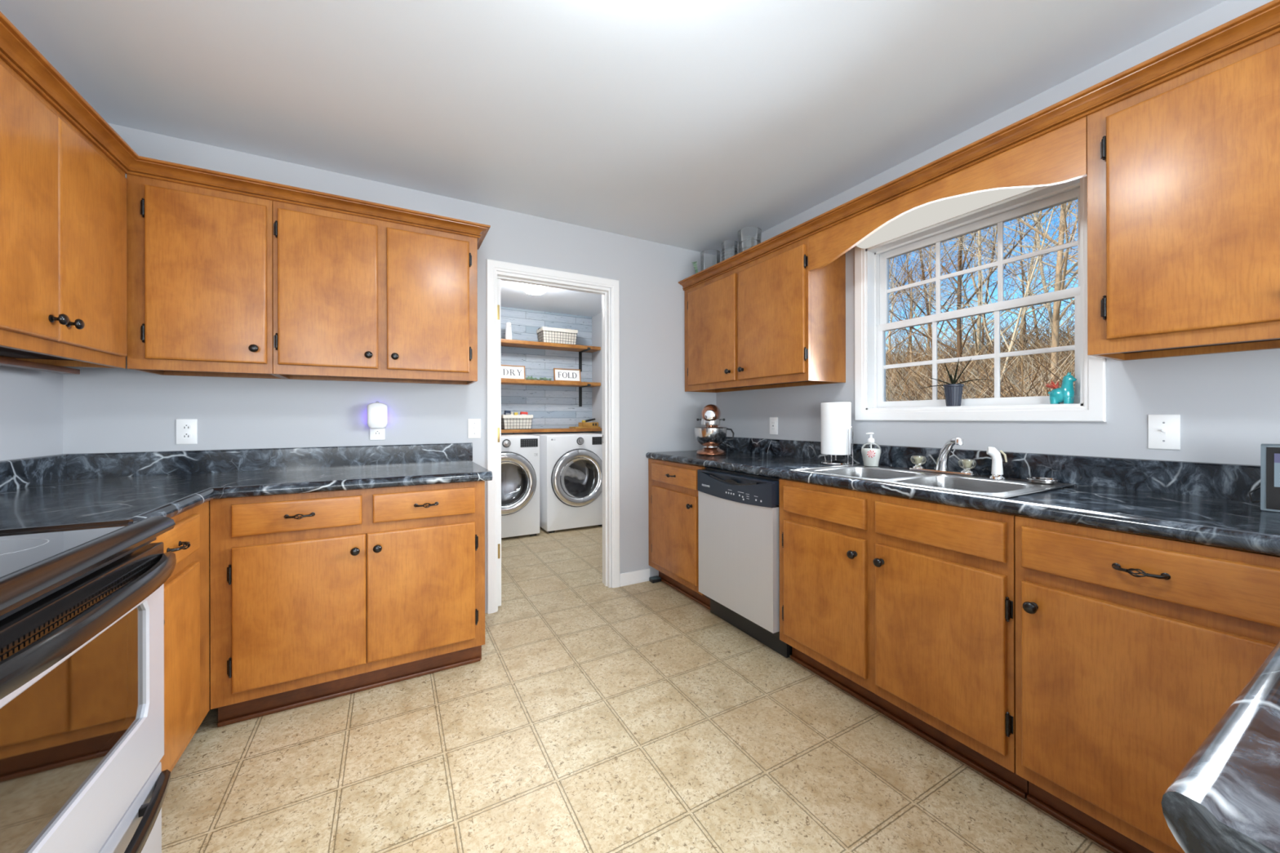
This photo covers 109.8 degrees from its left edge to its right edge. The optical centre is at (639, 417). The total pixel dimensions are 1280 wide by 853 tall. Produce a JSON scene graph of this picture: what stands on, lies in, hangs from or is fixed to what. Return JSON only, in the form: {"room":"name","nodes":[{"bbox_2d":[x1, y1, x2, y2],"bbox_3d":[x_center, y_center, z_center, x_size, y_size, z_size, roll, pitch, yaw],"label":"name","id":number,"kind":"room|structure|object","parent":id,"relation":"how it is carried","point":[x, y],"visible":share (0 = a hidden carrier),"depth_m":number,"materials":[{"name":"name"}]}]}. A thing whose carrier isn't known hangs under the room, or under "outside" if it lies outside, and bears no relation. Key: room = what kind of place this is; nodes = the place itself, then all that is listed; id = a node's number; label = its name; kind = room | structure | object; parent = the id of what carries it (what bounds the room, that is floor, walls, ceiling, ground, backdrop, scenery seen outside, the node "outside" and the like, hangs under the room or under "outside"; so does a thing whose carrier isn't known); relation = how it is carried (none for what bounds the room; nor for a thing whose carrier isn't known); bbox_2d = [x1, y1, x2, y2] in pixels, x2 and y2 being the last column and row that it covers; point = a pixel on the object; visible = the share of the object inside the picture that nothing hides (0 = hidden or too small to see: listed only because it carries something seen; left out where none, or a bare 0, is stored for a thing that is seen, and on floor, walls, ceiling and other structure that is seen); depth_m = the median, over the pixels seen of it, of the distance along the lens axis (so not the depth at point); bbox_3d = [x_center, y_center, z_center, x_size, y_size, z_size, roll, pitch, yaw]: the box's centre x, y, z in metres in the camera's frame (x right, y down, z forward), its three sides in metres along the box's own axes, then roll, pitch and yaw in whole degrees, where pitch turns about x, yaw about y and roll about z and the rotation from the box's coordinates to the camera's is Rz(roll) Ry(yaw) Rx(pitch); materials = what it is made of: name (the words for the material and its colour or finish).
{"room":"kitchen","nodes":[
{"label":"kitchen","id":0,"kind":"room"},
{"bbox_2d":[0,365,62,461],"bbox_3d":[-0.931,-0.050,-0.871,0.100,2.434,6.200,0,0,-29],"label":"wall","id":1,"kind":"structure","parent":0,"point":[31,401],"depth_m":1.69,"materials":[{"name":"grey paint"}]},
{"bbox_2d":[0,57,127,368],"bbox_3d":[-1.866,-0.585,1.272,0.344,0.791,0.938,0,0,-29],"label":"upper cabinet","id":2,"kind":"object","parent":1,"relation":"attached to","point":[64,202],"visible":0.99,"depth_m":1.36,"materials":[{"name":"brown wood"}]},
{"bbox_2d":[0,356,79,374],"bbox_3d":[-1.959,-0.179,1.304,0.045,0.020,1.000,0,0,-29],"label":"batten","id":3,"kind":"object","parent":2,"relation":"attached to","point":[6,362],"visible":1,"depth_m":1.54,"materials":[{"name":"brown wood"}]},
{"bbox_2d":[62,122,715,670],"bbox_3d":[-0.969,-0.050,2.720,3.520,2.434,0.115,0,0,-29],"label":"wall","id":4,"kind":"structure","parent":0,"point":[105,410],"depth_m":2.51,"materials":[{"name":"grey paint"}]},
{"bbox_2d":[176,418,197,444],"bbox_3d":[-2.060,0.064,2.043,0.070,0.114,0.007,0,0,-29],"label":"wall outlet","id":5,"kind":"object","parent":4,"relation":"attached to","point":[186,428],"visible":1,"depth_m":2.04,"materials":[{"name":"white plastic"}]},
{"bbox_2d":[181,424,191,430],"bbox_3d":[-2.059,0.043,2.041,0.034,0.027,0.002,0,0,-29],"label":"receptacle","id":6,"kind":"object","parent":5,"relation":"attached to","point":[184,427],"depth_m":2.04,"materials":[{"name":"white plastic"}]},
{"bbox_2d":[181,433,191,439],"bbox_3d":[-2.059,0.084,2.041,0.034,0.027,0.002,0,0,-29],"label":"receptacle","id":7,"kind":"object","parent":5,"relation":"attached to","point":[184,436],"depth_m":2.04,"materials":[{"name":"white plastic"}]},
{"bbox_2d":[126,173,284,378],"bbox_3d":[-1.855,-0.585,1.958,0.444,0.791,0.354,0,0,-29],"label":"upper cabinet","id":8,"kind":"object","parent":4,"relation":"attached to","point":[199,260],"visible":0.95,"depth_m":1.83,"materials":[{"name":"brown wood"}]},
{"bbox_2d":[0,442,472,492],"bbox_3d":[-1.386,0.201,1.709,1.604,0.106,1.242,0,0,-29],"label":"backsplash","id":9,"kind":"structure","parent":4,"relation":"attached to","point":[17,473],"depth_m":2.07,"materials":[{"name":"stone"}]},
{"bbox_2d":[0,11,490,249],"bbox_3d":[-1.461,-0.975,1.899,0.808,0.057,1.818,0,0,27],"label":"crown molding","id":10,"kind":"structure","parent":4,"relation":"attached to","point":[16,51],"depth_m":1.77,"materials":[{"name":"brown wood"}]},
{"bbox_2d":[272,200,477,384],"bbox_3d":[-1.289,-0.587,2.272,0.849,0.791,0.354,0,0,-29],"label":"upper cabinet","id":11,"kind":"object","parent":4,"relation":"attached to","point":[355,298],"visible":0.99,"depth_m":2.13,"materials":[{"name":"brown wood"}]},
{"bbox_2d":[367,401,387,428],"bbox_3d":[-1.388,-0.014,2.377,0.093,0.144,0.060,0,0,-29],"label":"night light","id":12,"kind":"object","parent":4,"relation":"attached to","point":[377,412],"visible":1,"depth_m":2.35,"materials":[{"name":"white plastic"}]},
{"bbox_2d":[369,427,385,439],"bbox_3d":[-1.405,0.062,2.407,0.070,0.114,0.007,0,0,-29],"label":"wall outlet","id":13,"kind":"object","parent":4,"relation":"attached to","point":[375,433],"visible":0.51,"depth_m":2.40,"materials":[{"name":"white plastic"}]},
{"bbox_2d":[373,430,381,435],"bbox_3d":[-1.404,0.082,2.405,0.034,0.027,0.002,0,0,-29],"label":"receptacle","id":14,"kind":"object","parent":13,"relation":"attached to","point":[376,433],"depth_m":2.40,"materials":[{"name":"white plastic"}]},
{"bbox_2d":[467,418,480,438],"bbox_3d":[-0.973,0.064,2.643,0.070,0.114,0.015,0,0,-29],"label":"light switch","id":15,"kind":"object","parent":4,"relation":"attached to","point":[473,424],"visible":1,"depth_m":2.64,"materials":[{"name":"white plastic"}]},
{"bbox_2d":[497,278,501,606],"bbox_3d":[-1.052,0.153,3.090,0.034,2.016,0.757,0,0,-29],"label":"door","id":16,"kind":"structure","parent":4,"relation":"in","point":[499,327],"depth_m":2.77,"materials":[{"name":"white paint"}]},
{"bbox_2d":[486,258,619,613],"bbox_3d":[-0.527,0.111,2.889,0.879,2.111,0.017,0,0,-29],"label":"trim","id":17,"kind":"structure","parent":4,"relation":"attached to","point":[492,266],"depth_m":2.70,"materials":[{"name":"white paint"}]},
{"bbox_2d":[496,271,610,610],"bbox_3d":[-0.564,0.140,2.944,0.765,2.052,0.115,0,0,-29],"label":"trim","id":18,"kind":"structure","parent":4,"relation":"attached to","point":[605,292],"depth_m":3.09,"materials":[{"name":"white paint"}]},
{"bbox_2d":[619,568,649,586],"bbox_3d":[-0.034,1.122,3.159,0.240,0.085,0.021,0,0,-29],"label":"baseboard","id":19,"kind":"structure","parent":4,"relation":"attached to","point":[640,575],"depth_m":3.15,"materials":[{"name":"white paint"}]},
{"bbox_2d":[500,306,591,434],"bbox_3d":[-1.708,-0.048,5.103,2.700,2.434,0.100,0,0,-29],"label":"wall","id":20,"kind":"structure","parent":0,"point":[550,406],"depth_m":5.37,"materials":[{"name":"grey wood"}]},
{"bbox_2d":[501,338,600,352],"bbox_3d":[-1.625,-0.833,4.935,2.483,0.038,0.274,0,0,-29],"label":"wall shelf","id":21,"kind":"object","parent":20,"relation":"attached to","point":[508,343],"visible":0.44,"depth_m":5.16,"materials":[{"name":"brown wood"}]},
{"bbox_2d":[505,322,511,339],"bbox_3d":[-1.446,-0.948,4.946,0.075,0.192,0.075,0,0,-29],"label":"vase","id":22,"kind":"object","parent":21,"relation":"on","point":[508,329],"visible":0.91,"depth_m":4.92,"materials":[{"name":"white ceramic"}]},
{"bbox_2d":[536,326,577,344],"bbox_3d":[-0.973,-0.943,5.284,0.443,0.181,0.235,0,0,-29],"label":"wire basket","id":23,"kind":"object","parent":21,"relation":"on","point":[544,334],"visible":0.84,"depth_m":5.19,"materials":[{"name":"fabric"}]},
{"bbox_2d":[501,378,600,386],"bbox_3d":[-1.624,-0.400,4.935,2.483,0.040,0.274,0,0,-29],"label":"wall shelf","id":24,"kind":"object","parent":20,"relation":"attached to","point":[504,381],"visible":0.44,"depth_m":5.13,"materials":[{"name":"brown wood"}]},
{"bbox_2d":[501,364,525,379],"bbox_3d":[-1.426,-0.499,4.947,0.320,0.156,0.039,0,0,-29],"label":"framed sign","id":25,"kind":"object","parent":24,"relation":"on","point":[508,371],"visible":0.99,"depth_m":4.96,"materials":[{"name":"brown wood"}]},
{"bbox_2d":[525,375,551,380],"bbox_3d":[-1.151,-0.448,5.094,0.316,0.047,0.079,0,0,-29],"label":"greenery sprig","id":26,"kind":"object","parent":24,"relation":"on","point":[528,377],"visible":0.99,"depth_m":5.08,"materials":[{"name":"green plant"}]},
{"bbox_2d":[553,368,581,382],"bbox_3d":[-0.849,-0.496,5.255,0.323,0.148,0.038,0,0,-29],"label":"framed sign","id":27,"kind":"object","parent":24,"relation":"on","point":[559,374],"visible":1,"depth_m":5.25,"materials":[{"name":"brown wood"}]},
{"bbox_2d":[501,428,601,432],"bbox_3d":[-1.616,0.148,4.924,2.483,0.035,0.299,0,0,-29],"label":"wall shelf","id":28,"kind":"object","parent":20,"relation":"attached to","point":[532,430],"visible":0.34,"depth_m":5.11,"materials":[{"name":"brown wood"}]},
{"bbox_2d":[501,414,533,429],"bbox_3d":[-1.388,0.048,5.023,0.346,0.165,0.235,0,0,-29],"label":"wire basket","id":29,"kind":"object","parent":28,"relation":"on","point":[508,421],"visible":0.88,"depth_m":4.93,"materials":[{"name":"fabric"}]},
{"bbox_2d":[503,410,511,414],"bbox_3d":[-1.476,0.019,4.986,0.075,0.199,0.051,0,0,-32],"label":"carton","id":30,"kind":"object","parent":29,"relation":"in","point":[506,412],"visible":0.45,"depth_m":4.97,"materials":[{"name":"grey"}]},
{"bbox_2d":[520,411,528,414],"bbox_3d":[-1.316,0.026,5.074,0.090,0.185,0.051,0,0,-26],"label":"carton","id":31,"kind":"object","parent":29,"relation":"in","point":[521,412],"visible":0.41,"depth_m":5.05,"materials":[{"name":"red cardboard"}]},
{"bbox_2d":[568,422,599,428],"bbox_3d":[-0.670,0.093,5.442,0.315,0.069,0.215,0,0,-29],"label":"wooden tray","id":32,"kind":"object","parent":28,"relation":"on","point":[581,424],"visible":1,"depth_m":5.41,"materials":[{"name":"brown wood"}]},
{"bbox_2d":[582,417,595,422],"bbox_3d":[-0.625,0.033,5.473,0.181,0.049,0.028,0,0,-37],"label":"drill","id":33,"kind":"object","parent":32,"relation":"on","point":[589,420],"visible":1,"depth_m":5.46,"materials":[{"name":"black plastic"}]},
{"bbox_2d":[578,347,590,371],"bbox_3d":[-0.673,-0.702,5.458,0.039,0.263,0.284,0,0,-29],"label":"shelf bracket","id":34,"kind":"object","parent":20,"relation":"attached to","point":[588,348],"visible":0.93,"depth_m":5.58,"materials":[{"name":"black metal"}]},
{"bbox_2d":[578,383,591,406],"bbox_3d":[-0.672,-0.268,5.458,0.039,0.263,0.284,0,0,-29],"label":"shelf bracket","id":35,"kind":"object","parent":20,"relation":"attached to","point":[588,384],"visible":1,"depth_m":5.58,"materials":[{"name":"black metal"}]},
{"bbox_2d":[0,0,1226,316],"bbox_3d":[0.028,-1.309,1.064,3.660,0.080,8.850,0,0,-29],"label":"ceiling","id":36,"kind":"structure","parent":0,"point":[691,125],"depth_m":1.70,"materials":[{"name":"paint"}]},
{"bbox_2d":[520,283,548,294],"bbox_3d":[-0.966,-1.200,4.121,0.256,0.134,0.256,0,0,-29],"label":"ceiling light","id":37,"kind":"object","parent":36,"relation":"attached to","point":[530,289],"visible":0.56,"depth_m":4.06,"materials":[{"name":"white glass"}]},
{"bbox_2d":[161,524,1113,852],"bbox_3d":[0.033,1.195,1.064,3.660,0.060,8.850,0,0,-29],"label":"floor","id":38,"kind":"structure","parent":0,"point":[593,717],"depth_m":1.53,"materials":[{"name":"tile"}]},
{"bbox_2d":[0,515,176,852],"bbox_3d":[-1.263,0.613,0.626,0.766,1.110,0.761,0,0,-29],"label":"electric range","id":39,"kind":"object","parent":38,"relation":"on","point":[82,605],"visible":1,"depth_m":0.83,"materials":[{"name":"white metal"}]},
{"bbox_2d":[0,515,175,616],"bbox_3d":[-1.247,0.262,0.635,0.628,0.040,0.761,0,0,-29],"label":"cooktop","id":40,"kind":"object","parent":39,"relation":"in","point":[35,562],"depth_m":0.85,"materials":[{"name":"glass"}]},
{"bbox_2d":[149,501,209,772],"bbox_3d":[-1.648,0.733,1.217,0.663,0.872,0.633,0,0,-29],"label":"base cabinet","id":41,"kind":"object","parent":38,"relation":"on","point":[186,591],"visible":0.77,"depth_m":1.40,"materials":[{"name":"brown wood"}]},
{"bbox_2d":[209,480,484,727],"bbox_3d":[-1.274,0.732,2.102,0.958,0.872,0.659,0,0,-29],"label":"base cabinet","id":42,"kind":"object","parent":38,"relation":"on","point":[315,597],"visible":0.99,"depth_m":1.81,"materials":[{"name":"brown wood"}]},
{"bbox_2d":[0,442,492,529],"bbox_3d":[-1.387,0.221,1.708,1.606,0.146,1.242,0,0,-29],"label":"countertop","id":43,"kind":"structure","parent":42,"relation":"on","point":[61,489],"depth_m":1.87,"materials":[{"name":"stone"}]},
{"bbox_2d":[501,433,539,537],"bbox_3d":[-1.456,0.676,4.584,0.684,0.985,0.810,0,0,-29],"label":"washing machine","id":44,"kind":"object","parent":38,"relation":"on","point":[520,453],"visible":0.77,"depth_m":4.37,"materials":[{"name":"white metal"}]},
{"bbox_2d":[526,432,602,533],"bbox_3d":[-0.805,0.674,4.976,0.684,0.985,0.810,0,0,-29],"label":"dryer","id":45,"kind":"object","parent":38,"relation":"on","point":[559,509],"visible":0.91,"depth_m":4.63,"materials":[{"name":"white metal"}]},
{"bbox_2d":[560,466,586,479],"bbox_3d":[-0.714,0.590,4.761,0.298,0.149,0.123,0,0,-29],"label":"bundle","id":46,"kind":"object","parent":45,"relation":"in","point":[571,473],"visible":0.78,"depth_m":4.74,"materials":[{"name":"white fabric"}]},
{"bbox_2d":[560,477,586,493],"bbox_3d":[-0.709,0.723,4.793,0.295,0.174,0.149,0,0,-29],"label":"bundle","id":47,"kind":"object","parent":45,"relation":"in","point":[571,487],"visible":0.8,"depth_m":4.74,"materials":[{"name":"black fabric"}]},
{"bbox_2d":[648,575,661,583],"bbox_3d":[0.108,1.150,3.194,0.070,0.027,0.053,0,0,-29],"label":"box","id":48,"kind":"object","parent":38,"relation":"on","point":[656,579],"visible":1,"depth_m":3.18,"materials":[{"name":"black plastic"}]},
{"bbox_2d":[648,458,710,609],"bbox_3d":[0.459,0.728,3.077,0.671,0.872,0.630,0,0,-29],"label":"base cabinet","id":49,"kind":"object","parent":38,"relation":"on","point":[673,492],"visible":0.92,"depth_m":2.90,"materials":[{"name":"brown wood"}]},
{"bbox_2d":[697,467,791,657],"bbox_3d":[0.755,0.729,2.534,0.629,0.868,0.593,0,0,-29],"label":"dishwasher","id":50,"kind":"object","parent":38,"relation":"on","point":[739,513],"visible":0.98,"depth_m":2.32,"materials":[{"name":"white metal"}]},
{"bbox_2d":[779,479,1028,799],"bbox_3d":[1.131,0.726,1.869,0.670,0.872,0.919,0,0,-29],"label":"base cabinet","id":51,"kind":"object","parent":38,"relation":"on","point":[906,606],"visible":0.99,"depth_m":1.59,"materials":[{"name":"brown wood"}]},
{"bbox_2d":[1014,515,1279,852],"bbox_3d":[1.480,0.725,1.238,0.671,0.872,0.518,0,0,-29],"label":"base cabinet","id":52,"kind":"object","parent":38,"relation":"on","point":[1131,649],"visible":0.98,"depth_m":1.12,"materials":[{"name":"brown wood"}]},
{"bbox_3d":[1.337,0.726,0.482,1.656,0.872,0.565,0,0,-29],"label":"base cabinet","id":53,"kind":"object","parent":38,"relation":"on","visible":0},
{"bbox_2d":[645,436,1279,852],"bbox_3d":[0.595,0.217,1.616,1.854,0.146,3.328,0,0,-29],"label":"countertop","id":54,"kind":"structure","parent":53,"relation":"on","point":[1225,798],"depth_m":1.19,"materials":[{"name":"stone"}]},
{"bbox_2d":[694,404,734,455],"bbox_3d":[0.515,0.077,3.112,0.271,0.342,0.363,0,0,12],"label":"stand mixer","id":55,"kind":"object","parent":54,"relation":"on","point":[711,436],"visible":1,"depth_m":2.98,"materials":[{"name":"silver metal"}]},
{"bbox_2d":[694,426,734,448],"bbox_3d":[0.491,0.134,3.056,0.252,0.136,0.225,0,0,-29],"label":"bowl","id":56,"kind":"object","parent":55,"relation":"on","point":[708,437],"depth_m":2.97,"materials":[{"name":"silver metal"}]},
{"bbox_2d":[820,426,853,465],"bbox_3d":[1.048,0.084,2.405,0.153,0.326,0.153,0,0,6],"label":"paper towel holder","id":57,"kind":"object","parent":54,"relation":"on","point":[831,462],"visible":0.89,"depth_m":2.34,"materials":[{"name":"silver metal"}]},
{"bbox_2d":[820,402,851,455],"bbox_3d":[1.048,0.058,2.405,0.148,0.275,0.148,0,0,-29],"label":"paper towel roll","id":58,"kind":"object","parent":57,"relation":"on","point":[836,420],"visible":0.99,"depth_m":2.34,"materials":[{"name":"white paper"}]},
{"bbox_2d":[790,463,1076,498],"bbox_3d":[1.140,0.334,1.862,0.548,0.184,0.839,0,0,-29],"label":"sink","id":59,"kind":"object","parent":54,"relation":"in","point":[980,485],"visible":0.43,"depth_m":1.83,"materials":[{"name":"silver metal"}]},
{"bbox_2d":[861,432,881,466],"bbox_3d":[1.154,0.159,2.245,0.069,0.168,0.082,0,0,-29],"label":"soap dispenser","id":60,"kind":"object","parent":59,"relation":"on","point":[871,456],"visible":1,"depth_m":2.23,"materials":[{"name":"white ceramic"}]},
{"bbox_2d":[909,437,977,475],"bbox_3d":[1.291,0.163,1.956,0.150,0.160,0.266,0,0,-29],"label":"kitchen faucet","id":61,"kind":"object","parent":59,"relation":"on","point":[942,462],"visible":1,"depth_m":1.94,"materials":[{"name":"silver metal"}]},
{"bbox_2d":[986,446,1007,479],"bbox_3d":[1.424,0.180,1.797,0.063,0.125,0.052,0,0,-3],"label":"sprayer","id":62,"kind":"object","parent":59,"relation":"on","point":[997,472],"visible":1,"depth_m":1.78,"materials":[{"name":"white plastic"}]},
{"bbox_2d":[1026,476,1059,484],"bbox_3d":[1.487,0.233,1.660,0.092,0.020,0.092,0,0,-29],"label":"strainer","id":63,"kind":"object","parent":59,"relation":"on","point":[1048,481],"visible":1,"depth_m":1.64,"materials":[{"name":"metal"}]},
{"bbox_2d":[1248,443,1279,511],"bbox_3d":[1.726,0.158,1.147,0.093,0.176,0.214,0,0,-32],"label":"smart display","id":64,"kind":"object","parent":54,"relation":"on","point":[1269,486],"visible":1,"depth_m":1.18,"materials":[{"name":"black plastic"}]},
{"bbox_2d":[591,0,1279,465],"bbox_3d":[1.563,-0.056,1.915,0.154,2.434,8.650,0,0,-29],"label":"wall","id":65,"kind":"structure","parent":0,"point":[1228,404],"depth_m":1.61,"materials":[{"name":"grey paint"}]},
{"bbox_2d":[684,236,845,392],"bbox_3d":[0.720,-0.591,2.932,0.356,0.791,1.142,0,0,-29],"label":"upper cabinet","id":66,"kind":"object","parent":65,"relation":"attached to","point":[769,321],"visible":1,"depth_m":2.61,"materials":[{"name":"brown wood"}]},
{"bbox_2d":[692,249,719,273],"bbox_3d":[0.490,-1.078,3.247,0.166,0.215,0.171,0,0,-29],"label":"glass jar","id":67,"kind":"object","parent":66,"relation":"on","point":[717,252],"visible":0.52,"depth_m":3.21,"materials":[{"name":"clear glass"}]},
{"bbox_2d":[721,240,737,261],"bbox_3d":[0.610,-1.079,3.055,0.112,0.215,0.112,0,0,-29],"label":"drinking glass","id":68,"kind":"object","parent":66,"relation":"on","point":[735,243],"visible":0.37,"depth_m":3.03,"materials":[{"name":"clear glass"}]},
{"bbox_2d":[743,236,754,247],"bbox_3d":[0.721,-1.087,3.030,0.092,0.230,0.092,0,0,-29],"label":"drinking glass","id":69,"kind":"object","parent":66,"relation":"on","point":[752,241],"visible":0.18,"depth_m":3.00,"materials":[{"name":"clear glass"}]},
{"bbox_2d":[737,226,761,253],"bbox_3d":[0.704,-1.082,2.886,0.151,0.222,0.151,0,0,-29],"label":"drinking glass","id":70,"kind":"object","parent":66,"relation":"on","point":[758,237],"visible":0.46,"depth_m":2.85,"materials":[{"name":"clear glass"}]},
{"bbox_2d":[808,115,1087,271],"bbox_3d":[1.160,-0.880,1.902,0.019,0.216,1.082,0,0,-29],"label":"valance","id":71,"kind":"object","parent":66,"relation":"attached to","point":[1057,156],"visible":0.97,"depth_m":1.66,"materials":[{"name":"brown wood"}]},
{"bbox_2d":[678,0,1279,290],"bbox_3d":[1.040,-0.983,2.041,0.054,0.057,3.016,0,0,-29],"label":"crown molding","id":72,"kind":"structure","parent":66,"relation":"attached to","point":[1262,22],"depth_m":1.48,"materials":[{"name":"brown wood"}]},
{"bbox_2d":[769,417,777,434],"bbox_3d":[0.888,0.055,2.992,0.008,0.114,0.070,0,0,-29],"label":"wall outlet","id":73,"kind":"object","parent":65,"relation":"attached to","point":[773,420],"visible":1,"depth_m":2.98,"materials":[{"name":"white plastic"}]},
{"bbox_2d":[771,421,775,431],"bbox_3d":[0.886,0.055,2.991,0.002,0.066,0.033,0,0,-29],"label":"receptacle","id":74,"kind":"object","parent":73,"relation":"attached to","point":[773,423],"depth_m":2.99,"materials":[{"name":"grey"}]},
{"bbox_2d":[865,177,1083,409],"bbox_3d":[1.484,-0.473,2.067,0.140,0.863,0.872,0,0,-29],"label":"window","id":75,"kind":"structure","parent":65,"relation":"in","point":[877,291],"depth_m":2.05,"materials":[{"name":"white plastic"}]},
{"bbox_2d":[919,358,985,406],"bbox_3d":[1.438,-0.160,2.059,0.077,0.216,0.280,0,0,-29],"label":"potted plant","id":76,"kind":"object","parent":75,"relation":"on","point":[953,391],"visible":1,"depth_m":2.04,"materials":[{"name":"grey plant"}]},
{"bbox_2d":[1044,372,1076,404],"bbox_3d":[1.620,-0.113,1.734,0.052,0.121,0.096,0,0,-29],"label":"planter","id":77,"kind":"object","parent":75,"relation":"on","point":[1065,393],"visible":1,"depth_m":1.71,"materials":[{"name":"teal ceramic"}]},
{"bbox_2d":[854,176,1106,422],"bbox_3d":[1.417,-0.473,2.030,0.017,0.977,0.984,0,0,-29],"label":"trim","id":78,"kind":"structure","parent":65,"relation":"attached to","point":[1093,409],"depth_m":1.88,"materials":[{"name":"white paint"}]},
{"bbox_2d":[719,436,1260,501],"bbox_3d":[1.398,0.195,2.062,0.017,0.106,3.328,0,0,-29],"label":"backsplash","id":79,"kind":"structure","parent":65,"relation":"attached to","point":[1215,480],"depth_m":1.65,"materials":[{"name":"stone"}]},
{"bbox_2d":[1148,414,1180,449],"bbox_3d":[1.724,0.047,1.480,0.015,0.114,0.070,0,0,-29],"label":"light switch","id":80,"kind":"object","parent":65,"relation":"attached to","point":[1164,430],"visible":1,"depth_m":1.48,"materials":[{"name":"white plastic"}]},
{"bbox_2d":[1087,31,1279,360],"bbox_3d":[1.714,-0.594,1.140,0.356,0.791,0.785,0,0,-29],"label":"upper cabinet","id":81,"kind":"object","parent":65,"relation":"attached to","point":[1184,170],"visible":0.98,"depth_m":1.23,"materials":[{"name":"brown wood"}]},
{"label":"outside","id":82,"kind":"structure","parent":0,"visible":0},
{"bbox_3d":[24.406,-3.802,38.191,74.700,11.451,97.500,0,0,-29],"label":"ground","id":83,"kind":"structure","parent":82,"visible":0},
{"bbox_2d":[888,239,986,302],"bbox_3d":[10.218,-9.955,17.063,15.070,23.608,17.087,0,0,-18],"label":"bare tree","id":84,"kind":"object","parent":83,"relation":"on","point":[963,239],"visible":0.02,"depth_m":15.56,"materials":[{"name":"beige plant"}]},
{"bbox_2d":[885,288,1075,401],"bbox_3d":[17.920,-2.859,20.371,23.827,9.484,41.115,0,0,19],"label":"undergrowth","id":85,"kind":"object","parent":83,"relation":"on","point":[1023,376],"visible":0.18,"depth_m":12.96,"materials":[{"name":"brown plant"}]},
{"bbox_2d":[888,212,1073,298],"bbox_3d":[5.940,-5.041,13.273,11.868,14.036,12.234,0,0,10],"label":"bare tree","id":86,"kind":"object","parent":83,"relation":"on","point":[1036,212],"visible":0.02,"depth_m":12.74,"materials":[{"name":"brown plant"}]},
{"bbox_2d":[885,199,1078,386],"bbox_3d":[20.284,-10.554,28.522,29.529,23.656,42.322,0,0,37],"label":"trees","id":87,"kind":"object","parent":83,"relation":"on","point":[910,314],"visible":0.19,"depth_m":20.94,"materials":[{"name":"beige plant"}]},
{"bbox_2d":[888,201,1077,390],"bbox_3d":[12.547,-7.240,15.331,14.976,17.783,12.220,0,0,20],"label":"bare tree","id":88,"kind":"object","parent":83,"relation":"on","point":[958,333],"visible":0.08,"depth_m":15.84,"materials":[{"name":"brown plant"}]},
{"bbox_2d":[888,200,1078,395],"bbox_3d":[7.962,-4.356,9.075,10.103,12.755,9.218,0,0,4],"label":"bare tree","id":89,"kind":"object","parent":83,"relation":"on","point":[1014,338],"visible":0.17,"depth_m":9.94,"materials":[{"name":"brown plant"}]},
{"bbox_2d":[990,200,1078,391],"bbox_3d":[10.403,-7.447,9.874,16.306,18.719,14.622,0,0,0],"label":"bare tree","id":90,"kind":"object","parent":83,"relation":"on","point":[1060,261],"visible":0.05,"depth_m":11.05,"materials":[{"name":"beige plant"}]},
{"bbox_3d":[1.284,-0.978,1.972,0.264,0.017,1.082,0,0,-29],"label":"board","id":91,"kind":"object","parent":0,"visible":0},
{"bbox_2d":[856,186,1035,248],"bbox_3d":[1.282,-0.913,1.980,0.240,0.110,0.695,0,0,-29],"label":"soffit","id":92,"kind":"object","parent":91,"relation":"attached to","point":[926,215],"visible":0.26,"depth_m":1.92,"materials":[{"name":"white paint"}]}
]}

